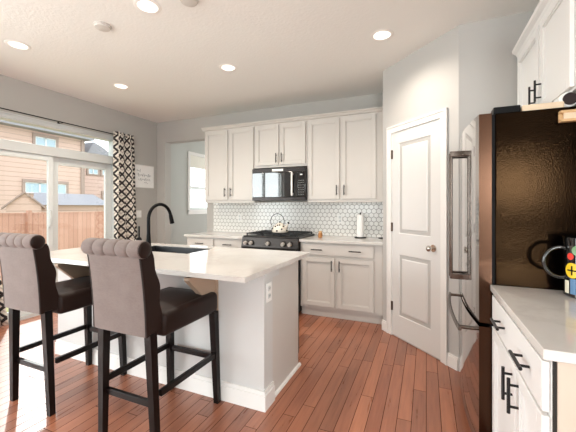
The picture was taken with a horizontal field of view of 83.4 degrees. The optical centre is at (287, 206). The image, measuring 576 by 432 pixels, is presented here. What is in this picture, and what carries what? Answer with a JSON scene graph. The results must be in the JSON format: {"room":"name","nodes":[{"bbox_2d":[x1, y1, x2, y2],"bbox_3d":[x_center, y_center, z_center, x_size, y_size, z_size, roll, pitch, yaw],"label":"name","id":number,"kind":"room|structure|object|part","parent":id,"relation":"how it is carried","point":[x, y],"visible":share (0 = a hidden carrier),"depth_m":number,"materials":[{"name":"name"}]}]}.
{"room":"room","nodes":[
{"label":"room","id":0,"kind":"room"},
{"bbox_2d":[0,74,206,244],"bbox_3d":[-3.256,-0.069,3.458,0.140,2.752,12.200,0,0,23],"label":"wall","id":1,"kind":"structure","parent":0,"point":[16,95],"depth_m":5.22,"materials":[{"name":"grey paint"}]},
{"bbox_2d":[0,111,113,323],"bbox_3d":[-2.991,0.132,4.025,0.151,2.350,2.050,0,0,23],"label":"door","id":2,"kind":"structure","parent":1,"relation":"in","point":[54,156],"depth_m":4.11,"materials":[{"name":"white plastic"}]},
{"bbox_3d":[-3.146,0.320,3.632,0.035,1.895,0.945,0,0,23],"label":"sliding panel","id":3,"kind":"part","parent":2,"relation":"part of","materials":[{"name":"clear glass"}]},
{"bbox_3d":[-2.947,0.147,4.011,0.032,0.200,0.030,0,0,23],"label":"handle","id":4,"kind":"part","parent":2,"relation":"part of","materials":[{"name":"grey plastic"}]},
{"bbox_3d":[-2.934,0.132,4.000,0.026,2.350,2.050,0,0,23],"label":"casing","id":5,"kind":"part","parent":2,"relation":"part of","materials":[{"name":"grey plastic"}]},
{"bbox_3d":[-2.838,0.320,4.468,0.035,1.895,0.855,0,0,23],"label":"fixed panel","id":6,"kind":"part","parent":2,"relation":"part of","materials":[{"name":"clear glass"}]},
{"bbox_2d":[0,107,127,137],"bbox_3d":[-2.944,-1.041,3.878,0.102,0.056,2.418,0,0,23],"label":"curtain rod","id":7,"kind":"object","parent":1,"relation":"attached to","point":[58,122],"visible":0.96,"depth_m":4.00,"materials":[{"name":"black metal"}]},
{"bbox_2d":[0,275,8,326],"bbox_3d":[-3.200,0.095,3.183,0.118,2.396,0.754,0,0,23],"label":"curtain","id":8,"kind":"object","parent":7,"relation":"hanging from","point":[3,314],"visible":0.94,"depth_m":3.50,"materials":[{"name":"fabric"}]},
{"bbox_2d":[113,131,137,239],"bbox_3d":[-2.456,0.095,4.940,0.137,2.395,0.574,0,0,20],"label":"curtain","id":9,"kind":"object","parent":7,"relation":"hanging from","point":[125,222],"visible":0.68,"depth_m":4.85,"materials":[{"name":"fabric"}]},
{"bbox_2d":[136,210,140,217],"bbox_3d":[-2.416,0.120,5.231,0.011,0.115,0.115,0,0,23],"label":"wall switch","id":10,"kind":"object","parent":1,"relation":"attached to","point":[138,212],"visible":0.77,"depth_m":5.23,"materials":[{"name":"white plastic"}]},
{"bbox_2d":[135,164,153,187],"bbox_3d":[-2.370,-0.493,5.325,0.020,0.370,0.400,0,0,23],"label":"framed print","id":11,"kind":"object","parent":1,"relation":"attached to","point":[144,175],"visible":0.98,"depth_m":5.33,"materials":[{"name":"white paper"}]},
{"bbox_2d":[188,151,206,213],"bbox_3d":[-1.784,-0.466,6.799,0.140,1.235,1.020,0,0,23],"label":"window","id":12,"kind":"structure","parent":1,"relation":"in","point":[196,161],"depth_m":6.50,"materials":[{"name":"white plastic"}]},
{"bbox_2d":[191,155,204,169],"bbox_3d":[-1.776,-0.903,6.795,0.018,0.240,0.880,0,0,23],"label":"shade","id":13,"kind":"object","parent":12,"relation":"attached to","point":[197,161],"depth_m":6.63,"materials":[{"name":"white fabric"}]},
{"bbox_3d":[-1.821,-0.478,6.814,0.060,1.090,0.900,0,0,23],"label":"frame","id":14,"kind":"part","parent":12,"relation":"part of","materials":[{"name":"white plastic"}]},
{"bbox_2d":[0,311,470,431],"bbox_3d":[0.231,1.367,1.968,7.723,0.120,12.400,0,0,23],"label":"floor","id":15,"kind":"structure","parent":0,"point":[352,376],"depth_m":2.24,"materials":[{"name":"brown wood"}]},
{"bbox_2d":[0,232,126,416],"bbox_3d":[-1.588,0.738,2.304,0.434,1.139,0.674,0,0,23],"label":"bar stool","id":16,"kind":"object","parent":15,"relation":"on","point":[28,272],"visible":0.96,"depth_m":2.06,"materials":[{"name":"beige fabric"}]},
{"bbox_3d":[-1.842,0.980,2.174,0.066,0.655,0.052,0,0,23],"label":"leg","id":17,"kind":"part","parent":16,"relation":"part of","materials":[{"name":"black wood"}]},
{"bbox_3d":[-1.701,0.445,2.040,0.372,0.430,0.058,0,0,23],"label":"panel","id":18,"kind":"part","parent":16,"relation":"part of","materials":[{"name":"beige fabric"}]},
{"bbox_3d":[-1.680,0.447,2.089,0.384,0.430,0.146,0,0,23],"label":"backrest","id":19,"kind":"part","parent":16,"relation":"part of","materials":[{"name":"black fabric"}]},
{"bbox_3d":[-1.507,0.980,2.031,0.066,0.655,0.052,0,0,23],"label":"leg","id":20,"kind":"part","parent":16,"relation":"part of","materials":[{"name":"black wood"}]},
{"bbox_3d":[-1.558,0.632,2.374,0.426,0.129,0.487,0,0,23],"label":"seat","id":21,"kind":"part","parent":16,"relation":"part of","materials":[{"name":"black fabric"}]},
{"bbox_2d":[56,277,90,291],"bbox_3d":[-1.558,0.561,2.374,0.376,0.024,0.437,0,0,23],"label":"seat cushion","id":22,"kind":"object","parent":16,"relation":"on","point":[81,284],"depth_m":2.28,"materials":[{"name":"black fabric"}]},
{"bbox_3d":[-1.644,1.001,2.660,0.052,0.612,0.064,0,0,23],"label":"leg","id":23,"kind":"part","parent":16,"relation":"part of","materials":[{"name":"black wood"}]},
{"bbox_3d":[-1.292,1.001,2.509,0.052,0.612,0.064,0,0,23],"label":"leg","id":24,"kind":"part","parent":16,"relation":"part of","materials":[{"name":"black wood"}]},
{"bbox_2d":[81,238,220,431],"bbox_3d":[-0.783,0.738,1.946,0.434,1.139,0.674,0,0,23],"label":"bar stool","id":25,"kind":"object","parent":15,"relation":"on","point":[128,298],"visible":1,"depth_m":1.71,"materials":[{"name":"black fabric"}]},
{"bbox_3d":[-1.036,0.980,1.817,0.066,0.655,0.052,0,0,23],"label":"leg","id":26,"kind":"part","parent":25,"relation":"part of","materials":[{"name":"black wood"}]},
{"bbox_3d":[-0.896,0.445,1.683,0.372,0.430,0.058,0,0,23],"label":"panel","id":27,"kind":"part","parent":25,"relation":"part of","materials":[{"name":"beige fabric"}]},
{"bbox_3d":[-0.875,0.447,1.732,0.384,0.430,0.146,0,0,23],"label":"backrest","id":28,"kind":"part","parent":25,"relation":"part of","materials":[{"name":"black fabric"}]},
{"bbox_3d":[-0.701,0.980,1.674,0.066,0.655,0.052,0,0,23],"label":"leg","id":29,"kind":"part","parent":25,"relation":"part of","materials":[{"name":"black wood"}]},
{"bbox_3d":[-0.839,1.001,2.302,0.052,0.612,0.064,0,0,23],"label":"leg","id":30,"kind":"part","parent":25,"relation":"part of","materials":[{"name":"black wood"}]},
{"bbox_2d":[160,288,202,309],"bbox_3d":[-0.753,0.561,2.017,0.376,0.024,0.437,0,0,23],"label":"seat cushion","id":31,"kind":"object","parent":25,"relation":"on","point":[170,298],"depth_m":1.97,"materials":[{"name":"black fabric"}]},
{"bbox_3d":[-0.753,0.632,2.017,0.426,0.129,0.487,0,0,23],"label":"seat","id":32,"kind":"part","parent":25,"relation":"part of","materials":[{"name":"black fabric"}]},
{"bbox_3d":[-0.487,1.001,2.152,0.052,0.612,0.064,0,0,23],"label":"leg","id":33,"kind":"part","parent":25,"relation":"part of","materials":[{"name":"black wood"}]},
{"bbox_2d":[54,261,300,411],"bbox_3d":[-1.030,0.865,2.648,2.097,0.884,0.940,0,0,23],"label":"kitchen island","id":34,"kind":"object","parent":15,"relation":"on","point":[259,317],"visible":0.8,"depth_m":2.24,"materials":[{"name":"grey paint"}]},
{"bbox_3d":[-1.080,1.244,2.529,2.097,0.125,0.144,0,0,23],"label":"baseboard","id":35,"kind":"part","parent":34,"relation":"part of","materials":[{"name":"white paint"}]},
{"bbox_2d":[50,243,309,282],"bbox_3d":[-1.008,0.408,2.711,2.136,0.030,1.087,0,0,23],"label":"island countertop","id":36,"kind":"structure","parent":34,"relation":"on","point":[243,265],"depth_m":2.36,"materials":[{"name":"white stone"}]},
{"bbox_2d":[136,226,141,239],"bbox_3d":[-1.300,0.282,2.823,0.052,0.221,0.052,0,0,23],"label":"lever","id":37,"kind":"object","parent":36,"relation":"on","point":[138,237],"visible":0.49,"depth_m":2.82,"materials":[{"name":"black metal"}]},
{"bbox_2d":[146,203,173,251],"bbox_3d":[-1.145,0.179,2.905,0.060,0.428,0.331,0,0,23],"label":"faucet","id":38,"kind":"object","parent":36,"relation":"on","point":[148,236],"visible":0.84,"depth_m":2.80,"materials":[{"name":"black metal"}]},
{"bbox_3d":[-1.147,0.106,2.900,0.029,0.282,0.290,0,0,23],"label":"spout","id":39,"kind":"part","parent":38,"relation":"part of","materials":[{"name":"black metal"}]},
{"bbox_2d":[151,246,208,253],"bbox_3d":[-1.100,0.518,3.010,0.754,0.230,0.404,0,0,23],"label":"sink","id":40,"kind":"object","parent":36,"relation":"in","point":[183,250],"visible":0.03,"depth_m":3.22,"materials":[{"name":"black metal"}]},
{"bbox_3d":[-1.059,0.449,2.561,2.079,0.047,0.214,0,0,23],"label":"cap moulding","id":41,"kind":"part","parent":34,"relation":"part of","materials":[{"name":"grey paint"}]},
{"bbox_2d":[266,281,271,302],"bbox_3d":[-0.125,0.562,2.127,0.006,0.125,0.075,0,0,23],"label":"outlet","id":42,"kind":"object","parent":34,"relation":"attached to","point":[268,283],"depth_m":2.12,"materials":[{"name":"white plastic"}]},
{"bbox_3d":[-0.001,1.297,2.434,0.018,0.020,0.525,0,0,23],"label":"shoe moulding","id":43,"kind":"part","parent":34,"relation":"part of","materials":[{"name":"white paint"}]},
{"bbox_2d":[187,237,241,247],"bbox_3d":[-0.899,0.866,4.658,0.935,0.882,0.641,0,0,23],"label":"base cabinet","id":44,"kind":"object","parent":15,"relation":"on","point":[199,241],"visible":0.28,"depth_m":4.40,"materials":[{"name":"grey paint"}]},
{"bbox_3d":[-1.211,0.507,4.493,0.430,0.130,0.020,0,0,23],"label":"drawer","id":45,"kind":"part","parent":44,"relation":"part of","materials":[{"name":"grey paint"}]},
{"bbox_2d":[184,231,248,238],"bbox_3d":[-0.905,0.408,4.670,0.965,0.030,0.626,0,0,23],"label":"countertop","id":46,"kind":"structure","parent":44,"relation":"on","point":[211,234],"depth_m":4.55,"materials":[{"name":"white stone"}]},
{"bbox_3d":[-0.795,0.507,4.315,0.435,0.130,0.020,0,0,23],"label":"drawer","id":47,"kind":"part","parent":44,"relation":"part of","materials":[{"name":"grey paint"}]},
{"bbox_2d":[241,230,314,311],"bbox_3d":[-0.125,0.824,4.275,0.772,0.967,0.717,0,0,23],"label":"range","id":48,"kind":"object","parent":15,"relation":"on","point":[263,239],"visible":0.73,"depth_m":4.02,"materials":[{"name":"black metal"}]},
{"bbox_3d":[-0.232,0.457,4.024,0.772,0.150,0.062,0,0,23],"label":"control panel","id":49,"kind":"part","parent":48,"relation":"part of","materials":[{"name":"black metal"}]},
{"bbox_2d":[243,233,314,238],"bbox_3d":[-0.106,0.387,4.319,0.762,0.030,0.620,0,0,23],"label":"cooktop","id":50,"kind":"object","parent":48,"relation":"in","point":[251,235],"depth_m":4.10,"materials":[{"name":"black metal"}]},
{"bbox_2d":[270,213,288,232],"bbox_3d":[-0.107,0.215,4.242,0.225,0.250,0.226,0,0,-13],"label":"kettle","id":51,"kind":"object","parent":48,"relation":"on","point":[279,227],"visible":1,"depth_m":4.17,"materials":[{"name":"beige ceramic"}]},
{"bbox_2d":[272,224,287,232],"bbox_3d":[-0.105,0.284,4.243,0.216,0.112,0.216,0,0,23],"label":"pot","id":52,"kind":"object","parent":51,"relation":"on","point":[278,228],"depth_m":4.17,"materials":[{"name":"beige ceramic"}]},
{"bbox_2d":[301,242,382,323],"bbox_3d":[0.703,0.866,3.973,0.970,0.882,0.641,0,0,23],"label":"base cabinet","id":53,"kind":"object","parent":15,"relation":"on","point":[341,281],"visible":0.91,"depth_m":3.71,"materials":[{"name":"grey paint"}]},
{"bbox_3d":[0.359,0.887,3.822,0.395,0.570,0.020,0,0,23],"label":"door","id":54,"kind":"part","parent":53,"relation":"part of","materials":[{"name":"grey paint"}]},
{"bbox_3d":[0.562,0.507,3.735,0.838,0.130,0.020,0,0,23],"label":"drawer","id":55,"kind":"part","parent":53,"relation":"part of","materials":[{"name":"grey paint"}]},
{"bbox_2d":[299,235,382,245],"bbox_3d":[0.705,0.408,3.981,0.977,0.030,0.626,0,0,23],"label":"countertop","id":56,"kind":"structure","parent":53,"relation":"on","point":[325,239],"depth_m":3.84,"materials":[{"name":"white stone"}]},
{"bbox_3d":[0.911,0.233,4.069,0.150,0.319,0.150,0,0,23],"label":"paper towel holder","id":57,"kind":"object","parent":56,"relation":"on","visible":0},
{"bbox_2d":[357,215,363,236],"bbox_3d":[0.911,0.242,4.069,0.092,0.275,0.092,0,0,23],"label":"paper towel roll","id":58,"kind":"object","parent":57,"relation":"on","point":[360,218],"visible":1,"depth_m":4.03,"materials":[{"name":"white paper"}]},
{"bbox_3d":[0.758,0.887,3.651,0.413,0.570,0.020,0,0,23],"label":"door","id":59,"kind":"part","parent":53,"relation":"part of","materials":[{"name":"grey paint"}]},
{"bbox_2d":[448,105,575,431],"bbox_3d":[1.420,0.401,1.968,0.796,1.812,0.925,0,0,23],"label":"refrigerator","id":60,"kind":"object","parent":15,"relation":"on","point":[518,167],"visible":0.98,"depth_m":1.61,"materials":[{"name":"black metal"}]},
{"bbox_3d":[1.116,0.054,2.147,0.085,0.815,0.022,0,0,23],"label":"handle","id":61,"kind":"part","parent":60,"relation":"part of","materials":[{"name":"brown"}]},
{"bbox_3d":[1.081,0.054,2.064,0.085,0.815,0.022,0,0,23],"label":"handle","id":62,"kind":"part","parent":60,"relation":"part of","materials":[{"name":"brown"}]},
{"bbox_3d":[1.101,0.662,2.104,0.100,0.020,0.787,0,0,23],"label":"handle","id":63,"kind":"part","parent":60,"relation":"part of","materials":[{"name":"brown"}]},
{"bbox_3d":[1.260,0.060,2.289,0.091,1.063,0.460,0,0,23],"label":"door","id":64,"kind":"part","parent":60,"relation":"part of","materials":[{"name":"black metal"}]},
{"bbox_3d":[1.168,0.929,2.075,0.091,0.635,0.925,0,0,23],"label":"freezer drawer","id":65,"kind":"part","parent":60,"relation":"part of","materials":[{"name":"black metal"}]},
{"bbox_3d":[1.077,0.060,1.862,0.091,1.063,0.460,0,0,23],"label":"door","id":66,"kind":"part","parent":60,"relation":"part of","materials":[{"name":"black metal"}]},
{"bbox_2d":[521,101,563,110],"bbox_3d":[1.280,-0.484,1.678,0.165,0.030,0.258,0,0,23],"label":"cutting board","id":67,"kind":"object","parent":60,"relation":"on","point":[561,103],"visible":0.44,"depth_m":1.56,"materials":[{"name":"beige wood"}]},
{"bbox_2d":[553,92,575,106],"bbox_3d":[1.348,-0.507,1.577,0.076,0.076,0.120,0,0,23],"label":"gadget","id":68,"kind":"object","parent":60,"relation":"on","point":[569,98],"visible":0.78,"depth_m":1.52,"materials":[{"name":"white plastic"}]},
{"bbox_2d":[558,109,575,122],"bbox_3d":[1.345,-0.419,1.478,0.168,0.052,0.034,0,0,23],"label":"wooden holder","id":69,"kind":"object","parent":60,"relation":"attached to","point":[564,116],"visible":1,"depth_m":1.49,"materials":[{"name":"brown wood"}]},
{"bbox_2d":[490,295,575,431],"bbox_3d":[1.144,0.866,1.144,0.672,0.882,0.787,0,0,23],"label":"base cabinet","id":70,"kind":"object","parent":15,"relation":"on","point":[531,393],"visible":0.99,"depth_m":1.10,"materials":[{"name":"white paint"}]},
{"bbox_3d":[0.908,0.510,1.401,0.036,0.011,0.135,0,0,23],"label":"handle","id":71,"kind":"part","parent":70,"relation":"part of","materials":[{"name":"black metal"}]},
{"bbox_3d":[0.939,0.891,1.402,0.020,0.592,0.450,0,0,23],"label":"door","id":72,"kind":"part","parent":70,"relation":"part of","materials":[{"name":"white paint"}]},
{"bbox_3d":[0.840,0.680,1.242,0.036,0.125,0.011,0,0,23],"label":"handle","id":73,"kind":"part","parent":70,"relation":"part of","materials":[{"name":"black metal"}]},
{"bbox_3d":[0.804,0.680,1.159,0.036,0.125,0.011,0,0,23],"label":"handle","id":74,"kind":"part","parent":70,"relation":"part of","materials":[{"name":"black metal"}]},
{"bbox_3d":[0.768,0.510,1.075,0.036,0.011,0.135,0,0,23],"label":"handle","id":75,"kind":"part","parent":70,"relation":"part of","materials":[{"name":"black metal"}]},
{"bbox_3d":[0.879,0.510,1.263,0.020,0.143,0.753,0,0,23],"label":"drawer","id":76,"kind":"part","parent":70,"relation":"part of","materials":[{"name":"white paint"}]},
{"bbox_2d":[490,285,575,364],"bbox_3d":[1.157,0.408,1.134,0.642,0.030,0.802,0,0,23],"label":"countertop","id":77,"kind":"structure","parent":70,"relation":"on","point":[546,317],"depth_m":1.15,"materials":[{"name":"white stone"}]},
{"bbox_2d":[542,236,575,298],"bbox_3d":[1.276,0.264,1.425,0.167,0.258,0.230,0,0,-43],"label":"mug","id":78,"kind":"object","parent":77,"relation":"on","point":[568,246],"visible":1,"depth_m":1.41,"materials":[{"name":"multicoloured ceramic"}]},
{"bbox_3d":[1.187,0.245,1.438,0.096,0.148,0.018,0,0,23],"label":"handle","id":79,"kind":"part","parent":78,"relation":"part of","materials":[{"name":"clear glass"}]},
{"bbox_3d":[1.299,0.264,1.402,0.166,0.258,0.166,0,0,23],"label":"glass","id":80,"kind":"part","parent":78,"relation":"part of","materials":[{"name":"multicoloured"}]},
{"bbox_3d":[0.788,0.891,1.050,0.020,0.592,0.291,0,0,23],"label":"door","id":81,"kind":"part","parent":70,"relation":"part of","materials":[{"name":"white paint"}]},
{"bbox_3d":[1.021,0.814,0.774,0.604,0.777,0.010,0,0,23],"label":"panel","id":82,"kind":"part","parent":70,"relation":"part of","materials":[{"name":"beige wood"}]},
{"bbox_2d":[0,0,539,122],"bbox_3d":[0.231,-1.620,1.968,7.723,0.350,12.400,0,0,23],"label":"ceiling","id":83,"kind":"structure","parent":0,"point":[283,52],"depth_m":2.96,"materials":[{"name":"white paint"}]},
{"bbox_2d":[4,40,30,49],"bbox_3d":[-2.416,-1.480,2.892,0.188,0.081,0.188,0,0,23],"label":"ceiling light","id":84,"kind":"object","parent":83,"relation":"attached to","point":[12,43],"visible":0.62,"depth_m":2.93,"materials":[{"name":"white"}]},
{"bbox_2d":[93,21,111,31],"bbox_3d":[-1.481,-1.431,2.581,0.128,0.026,0.128,0,0,23],"label":"smoke detector","id":85,"kind":"object","parent":83,"relation":"attached to","point":[99,25],"visible":1,"depth_m":2.55,"materials":[{"name":"grey plastic"}]},
{"bbox_2d":[112,83,129,88],"bbox_3d":[-2.001,-1.480,3.877,0.188,0.081,0.188,0,0,23],"label":"ceiling light","id":86,"kind":"object","parent":83,"relation":"attached to","point":[117,85],"visible":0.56,"depth_m":3.92,"materials":[{"name":"white"}]},
{"bbox_2d":[133,0,160,13],"bbox_3d":[-1.013,-1.480,2.331,0.188,0.081,0.188,0,0,23],"label":"ceiling light","id":87,"kind":"object","parent":83,"relation":"attached to","point":[146,6],"visible":0.97,"depth_m":2.38,"materials":[{"name":"white"}]},
{"bbox_2d":[180,0,197,6],"bbox_3d":[-0.690,-1.431,2.253,0.128,0.026,0.128,0,0,23],"label":"smoke detector","id":88,"kind":"object","parent":83,"relation":"attached to","point":[189,3],"visible":1,"depth_m":2.26,"materials":[{"name":"grey plastic"}]},
{"bbox_2d":[219,64,236,70],"bbox_3d":[-0.623,-1.480,3.361,0.188,0.081,0.188,0,0,23],"label":"ceiling light","id":89,"kind":"object","parent":83,"relation":"attached to","point":[226,67],"visible":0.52,"depth_m":3.41,"materials":[{"name":"white"}]},
{"bbox_2d":[370,29,393,40],"bbox_3d":[0.792,-1.480,2.724,0.188,0.081,0.188,0,0,23],"label":"ceiling light","id":90,"kind":"object","parent":83,"relation":"attached to","point":[382,34],"visible":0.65,"depth_m":2.77,"materials":[{"name":"white"}]},
{"bbox_2d":[157,93,382,243],"bbox_3d":[-0.467,-0.069,4.896,3.858,2.752,0.148,0,0,23],"label":"wall","id":91,"kind":"structure","parent":0,"point":[315,217],"depth_m":4.74,"materials":[{"name":"grey tile"}]},
{"bbox_2d":[205,126,264,201],"bbox_3d":[-0.799,-0.594,4.764,0.835,1.058,0.368,0,0,23],"label":"upper cabinet","id":92,"kind":"object","parent":91,"relation":"attached to","point":[229,153],"visible":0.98,"depth_m":4.62,"materials":[{"name":"grey paint"}]},
{"bbox_3d":[-1.046,-0.594,4.719,0.393,0.998,0.020,0,0,23],"label":"door","id":93,"kind":"part","parent":92,"relation":"part of","materials":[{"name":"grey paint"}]},
{"bbox_3d":[-0.656,-0.594,4.552,0.391,0.998,0.020,0,0,23],"label":"door","id":94,"kind":"part","parent":92,"relation":"part of","materials":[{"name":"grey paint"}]},
{"bbox_2d":[238,214,241,221],"bbox_3d":[-0.738,0.172,4.927,0.070,0.115,0.008,0,0,23],"label":"wall outlet","id":95,"kind":"object","parent":91,"relation":"attached to","point":[239,215],"visible":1,"depth_m":4.92,"materials":[{"name":"white plastic"}]},
{"bbox_2d":[255,120,306,168],"bbox_3d":[-0.058,-0.826,4.447,0.770,0.595,0.368,0,0,23],"label":"upper cabinet","id":96,"kind":"object","parent":91,"relation":"attached to","point":[277,145],"visible":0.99,"depth_m":4.30,"materials":[{"name":"grey paint"}]},
{"bbox_3d":[-0.286,-0.826,4.394,0.352,0.535,0.020,0,0,23],"label":"door","id":97,"kind":"part","parent":96,"relation":"part of","materials":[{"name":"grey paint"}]},
{"bbox_2d":[252,167,306,200],"bbox_3d":[-0.069,-0.293,4.416,0.770,0.430,0.433,0,0,23],"label":"microwave","id":98,"kind":"object","parent":96,"relation":"attached to","point":[273,184],"visible":0.98,"depth_m":4.25,"materials":[{"name":"black metal"}]},
{"bbox_3d":[-0.179,-0.288,4.288,0.663,0.330,0.021,0,0,23],"label":"door","id":99,"kind":"part","parent":98,"relation":"part of","materials":[{"name":"black glass"}]},
{"bbox_3d":[0.053,-0.290,4.154,0.024,0.305,0.047,0,0,23],"label":"handle","id":100,"kind":"part","parent":98,"relation":"part of","materials":[{"name":"silver metal"}]},
{"bbox_3d":[0.173,-0.288,4.137,0.102,0.330,0.021,0,0,23],"label":"control panel","id":101,"kind":"part","parent":98,"relation":"part of","materials":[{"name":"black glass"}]},
{"bbox_3d":[0.062,-0.826,4.245,0.356,0.535,0.020,0,0,23],"label":"door","id":102,"kind":"part","parent":96,"relation":"part of","materials":[{"name":"grey paint"}]},
{"bbox_2d":[201,106,382,131],"bbox_3d":[-0.004,-1.141,4.430,2.630,0.047,0.359,0,0,23],"label":"trim","id":103,"kind":"structure","parent":91,"relation":"attached to","point":[374,109],"depth_m":4.20,"materials":[{"name":"grey paint"}]},
{"bbox_2d":[337,215,341,222],"bbox_3d":[0.692,0.167,4.316,0.070,0.115,0.008,0,0,23],"label":"wall outlet","id":104,"kind":"object","parent":91,"relation":"attached to","point":[339,217],"visible":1,"depth_m":4.32,"materials":[{"name":"white plastic"}]},
{"bbox_2d":[307,112,382,201],"bbox_3d":[0.751,-0.594,4.101,0.982,1.058,0.368,0,0,23],"label":"upper cabinet","id":105,"kind":"object","parent":91,"relation":"attached to","point":[345,153],"visible":1,"depth_m":3.96,"materials":[{"name":"grey paint"}]},
{"bbox_3d":[0.449,-0.594,4.080,0.407,0.998,0.020,0,0,23],"label":"door","id":106,"kind":"part","parent":105,"relation":"part of","materials":[{"name":"grey paint"}]},
{"bbox_3d":[0.851,-0.594,3.908,0.413,0.998,0.020,0,0,23],"label":"door","id":107,"kind":"part","parent":105,"relation":"part of","materials":[{"name":"grey paint"}]},
{"bbox_2d":[205,201,382,202],"bbox_3d":[-0.042,-0.059,4.304,2.600,0.009,0.018,0,0,23],"label":"trim","id":108,"kind":"structure","parent":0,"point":[321,201],"depth_m":4.07,"materials":[{"name":"grey paint"}]},
{"bbox_2d":[383,10,533,359],"bbox_3d":[1.670,-0.069,3.252,1.365,2.752,1.490,0,0,23],"label":"wall","id":109,"kind":"structure","parent":0,"point":[470,70],"depth_m":2.62,"materials":[{"name":"grey paint"}]},
{"bbox_2d":[391,119,439,358],"bbox_3d":[1.150,0.275,3.011,0.103,2.040,0.627,0,0,-22],"label":"door","id":110,"kind":"structure","parent":109,"relation":"in","point":[414,156],"depth_m":2.98,"materials":[{"name":"white paint"}]},
{"bbox_3d":[1.179,-0.180,3.022,0.011,0.895,0.404,0,0,-22],"label":"panel","id":111,"kind":"part","parent":110,"relation":"part of","materials":[{"name":"white paint"}]},
{"bbox_3d":[1.179,0.777,3.022,0.011,0.610,0.404,0,0,-22],"label":"panel","id":112,"kind":"part","parent":110,"relation":"part of","materials":[{"name":"white paint"}]},
{"bbox_3d":[1.226,0.362,2.787,0.077,0.062,0.062,0,0,-22],"label":"knob","id":113,"kind":"part","parent":110,"relation":"part of","materials":[{"name":"silver metal"}]},
{"bbox_2d":[386,108,447,365],"bbox_3d":[1.173,0.246,3.011,0.025,2.121,0.751,0,0,-22],"label":"trim","id":114,"kind":"structure","parent":109,"relation":"attached to","point":[442,114],"depth_m":2.72,"materials":[{"name":"white paint"}]},
{"bbox_2d":[382,319,459,371],"bbox_3d":[1.387,1.254,2.765,0.322,0.105,1.529,0,0,-41],"label":"baseboard","id":115,"kind":"structure","parent":109,"relation":"attached to","point":[453,361],"depth_m":2.62,"materials":[{"name":"white paint"}]},
{"bbox_2d":[517,0,575,106],"bbox_3d":[1.637,-0.836,1.897,0.357,0.575,0.995,0,0,23],"label":"upper cabinet","id":116,"kind":"object","parent":109,"relation":"attached to","point":[546,65],"visible":0.77,"depth_m":1.77,"materials":[{"name":"white paint"}]},
{"bbox_3d":[1.606,-0.827,2.161,0.020,0.533,0.477,0,0,23],"label":"door","id":117,"kind":"part","parent":116,"relation":"part of","materials":[{"name":"white paint"}]},
{"bbox_3d":[1.506,-0.678,1.999,0.036,0.125,0.011,0,0,23],"label":"handle","id":118,"kind":"part","parent":116,"relation":"part of","materials":[{"name":"black metal"}]},
{"bbox_2d":[512,0,552,57],"bbox_3d":[1.530,-1.127,1.942,0.108,0.068,0.995,0,0,23],"label":"trim","id":119,"kind":"structure","parent":116,"relation":"attached to","point":[543,5],"depth_m":2.02,"materials":[{"name":"white paint"}]},
{"bbox_3d":[1.463,-0.678,1.898,0.036,0.125,0.011,0,0,23],"label":"handle","id":120,"kind":"part","parent":116,"relation":"part of","materials":[{"name":"black metal"}]},
{"bbox_3d":[1.414,-0.827,1.712,0.020,0.533,0.440,0,0,23],"label":"door","id":121,"kind":"part","parent":116,"relation":"part of","materials":[{"name":"white paint"}]},
{"label":"outside","id":122,"kind":"structure","parent":0,"visible":0},
{"bbox_3d":[-26.670,2.032,19.559,55.577,0.050,75.000,0,0,23],"label":"floor","id":123,"kind":"structure","parent":122,"visible":0},
{"bbox_2d":[0,120,93,212],"bbox_3d":[-22.488,-2.643,16.085,7.400,9.300,21.900,0,0,23],"label":"house","id":124,"kind":"structure","parent":123,"relation":"on","point":[18,175],"depth_m":21.44,"materials":[{"name":"beige wood"}]},
{"bbox_3d":[-16.576,-1.243,22.204,0.060,0.700,2.700,0,0,23],"label":"sash","id":125,"kind":"part","parent":124,"relation":"part of","materials":[{"name":"white plastic"}]},
{"bbox_3d":[-16.595,-1.243,22.211,0.020,0.700,2.600,0,0,23],"label":"pane","id":126,"kind":"part","parent":124,"relation":"part of","materials":[{"name":"clear glass"}]},
{"bbox_3d":[-16.614,-4.318,22.166,0.020,0.750,1.300,0,0,23],"label":"pane","id":127,"kind":"part","parent":124,"relation":"part of","materials":[{"name":"clear glass"}]},
{"bbox_3d":[-16.596,-4.318,22.158,0.060,0.750,1.400,0,0,23],"label":"sash","id":128,"kind":"part","parent":124,"relation":"part of","materials":[{"name":"glass"}]},
{"bbox_2d":[0,210,103,280],"bbox_3d":[-5.246,1.057,13.118,0.140,1.900,24.000,0,0,23],"label":"fence","id":129,"kind":"object","parent":123,"relation":"on","point":[74,228],"visible":0.07,"depth_m":9.70,"materials":[{"name":"brown wood"}]},
{"bbox_3d":[-7.058,1.057,8.814,0.090,1.900,0.090,0,0,23],"label":"post","id":130,"kind":"part","parent":129,"relation":"part of","materials":[{"name":"brown wood"}]},
{"bbox_3d":[-5.278,0.187,13.132,0.070,0.040,24.000,0,0,23],"label":"rail","id":131,"kind":"part","parent":129,"relation":"part of","materials":[{"name":"brown wood"}]},
{"bbox_2d":[1,191,103,212],"bbox_3d":[-11.785,0.662,16.005,3.544,2.690,5.033,0,0,23],"label":"garden shed","id":132,"kind":"object","parent":123,"relation":"on","point":[23,202],"visible":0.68,"depth_m":15.76,"materials":[{"name":"beige wood"}]},
{"bbox_2d":[85,142,107,200],"bbox_3d":[-17.249,-1.593,31.899,7.600,7.200,10.900,0,0,23],"label":"house","id":133,"kind":"structure","parent":123,"relation":"on","point":[94,179],"depth_m":26.43,"materials":[{"name":"beige wood"}]}
]}

